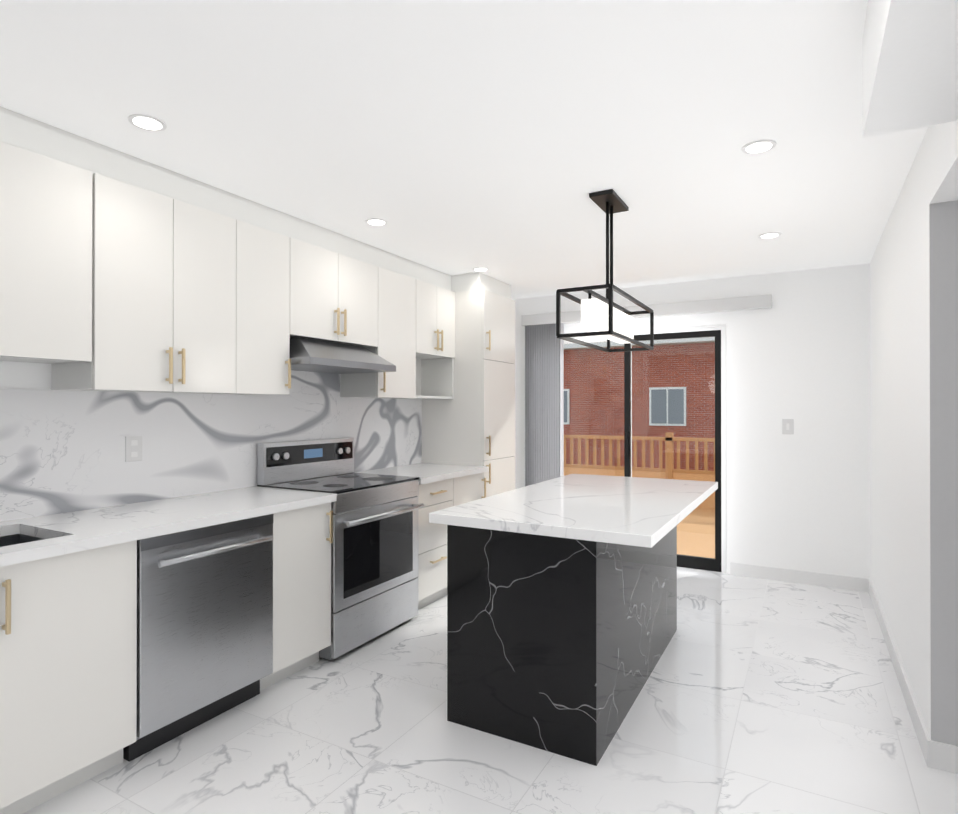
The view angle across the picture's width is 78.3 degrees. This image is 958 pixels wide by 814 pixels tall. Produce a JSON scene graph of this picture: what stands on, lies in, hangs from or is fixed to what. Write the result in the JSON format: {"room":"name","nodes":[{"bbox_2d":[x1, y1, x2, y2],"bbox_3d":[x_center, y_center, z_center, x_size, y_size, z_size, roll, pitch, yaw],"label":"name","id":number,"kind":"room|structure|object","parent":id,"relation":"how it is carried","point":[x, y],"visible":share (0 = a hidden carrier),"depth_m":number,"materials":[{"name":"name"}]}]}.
{"room":"kitchen","nodes":[
{"label":"kitchen","id":0,"kind":"room"},
{"bbox_2d":[0,361,156,392],"bbox_3d":[-1.648,0.149,2.992,0.150,2.440,7.130,0,0,29],"label":"wall","id":1,"kind":"structure","parent":0,"point":[20,375],"depth_m":2.43,"materials":[{"name":"paint"}]},
{"bbox_2d":[0,106,99,365],"bbox_3d":[-1.917,-0.630,1.978,0.329,0.889,0.992,0,0,29],"label":"upper cabinet","id":2,"kind":"object","parent":1,"relation":"attached to","point":[50,175],"depth_m":2.20,"materials":[{"name":"white wood"}]},
{"bbox_2d":[51,144,239,393],"bbox_3d":[-1.510,-0.572,2.708,0.329,1.000,0.663,0,0,29],"label":"upper cabinet","id":3,"kind":"object","parent":1,"relation":"attached to","point":[120,271],"depth_m":2.59,"materials":[{"name":"white wood"}]},
{"bbox_2d":[0,370,421,521],"bbox_3d":[-1.422,0.030,3.221,0.018,0.859,3.849,0,0,29],"label":"backsplash","id":4,"kind":"structure","parent":1,"relation":"attached to","point":[62,451],"depth_m":2.94,"materials":[{"name":"stone"}]},
{"bbox_2d":[125,436,141,461],"bbox_3d":[-1.642,0.198,2.800,0.007,0.120,0.080,0,0,29],"label":"electrical outlet plate","id":5,"kind":"object","parent":4,"relation":"attached to","point":[133,448],"visible":1,"depth_m":2.79,"materials":[{"name":"white plastic"}]},
{"bbox_2d":[235,196,291,394],"bbox_3d":[-1.264,-0.570,3.149,0.329,1.000,0.347,0,0,29],"label":"upper cabinet","id":6,"kind":"object","parent":1,"relation":"attached to","point":[265,231],"depth_m":3.08,"materials":[{"name":"white wood"}]},
{"bbox_2d":[292,216,379,349],"bbox_3d":[-0.995,-0.735,3.632,0.329,0.667,0.757,0,0,29],"label":"upper cabinet","id":7,"kind":"object","parent":1,"relation":"attached to","point":[336,276],"depth_m":3.52,"materials":[{"name":"white wood"}]},
{"bbox_2d":[290,337,395,373],"bbox_3d":[-0.929,-0.311,3.594,0.479,0.164,0.755,0,0,29],"label":"range hood","id":8,"kind":"object","parent":7,"relation":"attached to","point":[310,355],"visible":0.75,"depth_m":3.44,"materials":[{"name":"silver metal"}]},
{"bbox_2d":[340,249,419,398],"bbox_3d":[-0.705,-0.567,4.151,0.329,1.000,0.432,0,0,29],"label":"upper cabinet","id":9,"kind":"object","parent":1,"relation":"attached to","point":[399,276],"depth_m":4.07,"materials":[{"name":"white wood"}]},
{"bbox_2d":[420,264,454,361],"bbox_3d":[-0.466,-0.732,4.580,0.329,0.667,0.549,0,0,29],"label":"upper cabinet","id":10,"kind":"object","parent":1,"relation":"attached to","point":[437,300],"depth_m":4.51,"materials":[{"name":"white wood"}]},
{"bbox_2d":[0,0,928,298],"bbox_3d":[0.470,-1.135,1.815,5.000,0.120,7.130,0,0,29],"label":"ceiling","id":11,"kind":"structure","parent":0,"point":[502,140],"depth_m":2.19,"materials":[{"name":"paint"}]},
{"bbox_2d":[127,114,166,131],"bbox_3d":[-1.251,-1.071,2.219,0.130,0.005,0.130,0,0,29],"label":"recessed light","id":12,"kind":"object","parent":11,"relation":"in","point":[147,122],"visible":1,"depth_m":2.21,"materials":[{"name":"white plastic"}]},
{"bbox_2d":[365,218,387,225],"bbox_3d":[-0.593,-1.067,3.398,0.130,0.005,0.130,0,0,29],"label":"recessed light","id":13,"kind":"object","parent":11,"relation":"in","point":[376,222],"visible":1,"depth_m":3.39,"materials":[{"name":"white plastic"}]},
{"bbox_2d":[472,267,488,271],"bbox_3d":[0.014,-1.063,4.548,0.130,0.005,0.130,0,0,29],"label":"recessed light","id":14,"kind":"object","parent":11,"relation":"in","point":[480,269],"visible":1,"depth_m":4.54,"materials":[{"name":"white plastic"}]},
{"bbox_2d":[556,189,653,351],"bbox_3d":[0.676,-0.697,3.044,0.266,0.748,0.816,0,0,29],"label":"pendant light","id":15,"kind":"object","parent":11,"relation":"hanging from","point":[608,318],"visible":1,"depth_m":2.94,"materials":[{"name":"black metal"}]},
{"bbox_2d":[742,140,775,153],"bbox_3d":[1.153,-1.070,2.424,0.130,0.005,0.130,0,0,29],"label":"recessed light","id":16,"kind":"object","parent":11,"relation":"in","point":[758,146],"visible":1,"depth_m":2.42,"materials":[{"name":"white plastic"}]},
{"bbox_2d":[758,232,780,238],"bbox_3d":[1.809,-1.066,3.661,0.130,0.005,0.130,0,0,29],"label":"recessed light","id":17,"kind":"object","parent":11,"relation":"in","point":[770,235],"visible":1,"depth_m":3.65,"materials":[{"name":"white plastic"}]},
{"bbox_2d":[23,567,957,813],"bbox_3d":[0.470,1.425,1.806,5.000,0.120,7.130,0,0,29],"label":"floor","id":18,"kind":"structure","parent":0,"point":[759,696],"depth_m":2.40,"materials":[{"name":"tile"}]},
{"bbox_2d":[123,514,272,761],"bbox_3d":[-1.359,0.933,2.628,0.646,0.870,0.639,0,0,29],"label":"dishwasher","id":19,"kind":"object","parent":18,"relation":"on","point":[204,624],"visible":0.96,"depth_m":2.44,"materials":[{"name":"silver metal"}]},
{"bbox_2d":[260,502,332,690],"bbox_3d":[-1.147,0.934,3.104,0.608,0.870,0.398,0,0,29],"label":"base cabinet","id":20,"kind":"object","parent":18,"relation":"on","point":[302,537],"depth_m":2.94,"materials":[{"name":"white wood"}]},
{"bbox_2d":[0,463,487,566],"bbox_3d":[-1.149,0.571,3.067,0.643,0.224,3.849,0,0,29],"label":"countertop","id":21,"kind":"structure","parent":20,"relation":"on","point":[31,539],"depth_m":2.48,"materials":[{"name":"stone"}]},
{"bbox_2d":[257,438,423,659],"bbox_3d":[-0.809,0.791,3.592,0.668,1.160,0.777,0,0,29],"label":"range","id":22,"kind":"object","parent":18,"relation":"on","point":[374,569],"visible":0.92,"depth_m":3.46,"materials":[{"name":"silver metal"}]},
{"bbox_2d":[418,478,455,608],"bbox_3d":[-0.559,0.938,4.160,0.608,0.870,0.455,0,0,29],"label":"base cabinet","id":23,"kind":"object","parent":18,"relation":"on","point":[439,495],"depth_m":3.98,"materials":[{"name":"white wood"}]},
{"bbox_2d":[420,272,514,496],"bbox_3d":[-0.072,0.156,4.998,0.644,2.439,0.570,0,0,29],"label":"pantry","id":24,"kind":"object","parent":18,"relation":"on","point":[471,422],"visible":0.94,"depth_m":4.74,"materials":[{"name":"white wood"}]},
{"bbox_2d":[456,472,485,504],"bbox_3d":[-0.337,0.939,4.556,0.608,0.870,0.453,0,0,29],"label":"base cabinet","id":25,"kind":"object","parent":18,"relation":"on","point":[469,488],"depth_m":4.42,"materials":[{"name":"white wood"}]},
{"bbox_2d":[447,525,676,765],"bbox_3d":[0.539,0.932,3.092,0.670,0.875,1.580,0,0,29],"label":"kitchen island","id":26,"kind":"object","parent":18,"relation":"on","point":[557,645],"visible":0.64,"depth_m":2.42,"materials":[{"name":"black stone"}]},
{"bbox_2d":[429,474,717,547],"bbox_3d":[0.617,0.472,3.027,0.930,0.042,1.740,0,0,29],"label":"island countertop","id":27,"kind":"structure","parent":26,"relation":"on","point":[641,512],"depth_m":2.60,"materials":[{"name":"stone"}]},
{"bbox_2d":[512,263,869,578],"bbox_3d":[2.236,0.155,4.822,4.850,2.440,0.150,0,0,29],"label":"wall","id":28,"kind":"structure","parent":0,"point":[798,352],"depth_m":4.62,"materials":[{"name":"paint"}]},
{"bbox_2d":[521,313,563,486],"bbox_3d":[0.617,-0.060,5.591,0.428,1.643,0.084,0,0,29],"label":"vertical blinds","id":29,"kind":"object","parent":28,"relation":"attached to","point":[544,402],"depth_m":5.57,"materials":[{"name":"white fabric"}]},
{"bbox_2d":[564,324,725,573],"bbox_3d":[1.296,0.348,5.323,1.756,2.058,0.109,0,0,29],"label":"patio door","id":30,"kind":"structure","parent":28,"relation":"in","point":[717,563],"depth_m":5.03,"materials":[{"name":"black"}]},
{"bbox_2d":[623,294,771,318],"bbox_3d":[1.803,-0.828,4.931,1.168,0.112,0.084,0,0,29],"label":"valance","id":31,"kind":"object","parent":28,"relation":"attached to","point":[755,302],"depth_m":4.84,"materials":[{"name":"white"}]},
{"bbox_2d":[782,419,793,433],"bbox_3d":[2.428,0.154,4.623,0.080,0.120,0.008,0,0,29],"label":"light switch","id":32,"kind":"object","parent":28,"relation":"attached to","point":[787,426],"visible":1,"depth_m":4.62,"materials":[{"name":"white plastic"}]},
{"bbox_2d":[730,562,868,591],"bbox_3d":[1.489,1.326,5.142,3.230,0.100,0.012,0,0,29],"label":"baseboard","id":33,"kind":"structure","parent":28,"relation":"attached to","point":[810,578],"depth_m":4.57,"materials":[{"name":"white wood"}]},
{"bbox_2d":[862,0,957,137],"bbox_3d":[0.990,-0.937,-0.297,1.735,0.290,3.650,0,0,29],"label":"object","id":34,"kind":"structure","parent":0,"point":[910,63],"depth_m":1.39,"materials":[{"name":"paint"}]},
{"bbox_2d":[870,120,957,745],"bbox_3d":[1.291,0.143,1.353,0.120,2.440,6.830,0,0,29],"label":"wall","id":35,"kind":"structure","parent":0,"point":[914,420],"depth_m":2.41,"materials":[{"name":"paint"}]},
{"bbox_2d":[869,579,957,773],"bbox_3d":[2.357,1.320,3.259,0.144,0.100,2.430,0,0,29],"label":"baseboard","id":36,"kind":"structure","parent":35,"relation":"attached to","point":[940,756],"depth_m":2.45,"materials":[{"name":"white"}]},
{"label":"outside","id":37,"kind":"structure","parent":0,"visible":0},
{"bbox_2d":[677,508,714,557],"bbox_3d":[2.856,1.532,6.802,6.000,0.100,3.919,0,0,29],"label":"floor","id":38,"kind":"structure","parent":37,"point":[694,514],"depth_m":6.89,"materials":[{"name":"brown wood"}]},
{"bbox_2d":[564,432,714,508],"bbox_3d":[3.762,0.937,8.428,6.000,1.100,0.100,0,0,29],"label":"deck railing","id":39,"kind":"object","parent":38,"relation":"on","point":[679,475],"depth_m":9.03,"materials":[{"name":"brown wood"}]},
{"bbox_3d":[13.472,4.561,29.925,80.000,0.200,54.570,0,0,29],"label":"ground","id":40,"kind":"structure","parent":0,"visible":0},
{"bbox_2d":[564,342,714,470],"bbox_3d":[8.325,1.079,20.711,60.000,6.700,0.300,0,0,29],"label":"brick wall","id":41,"kind":"structure","parent":40,"relation":"on","point":[598,356],"depth_m":21.84,"materials":[{"name":"red brick"}]},
{"bbox_2d":[564,337,714,349],"bbox_3d":[9.591,-4.163,22.999,60.000,3.800,6.500,0,0,29],"label":"roof eaves","id":42,"kind":"object","parent":41,"relation":"on","point":[657,342],"depth_m":21.19,"materials":[{"name":"white"}]}
]}

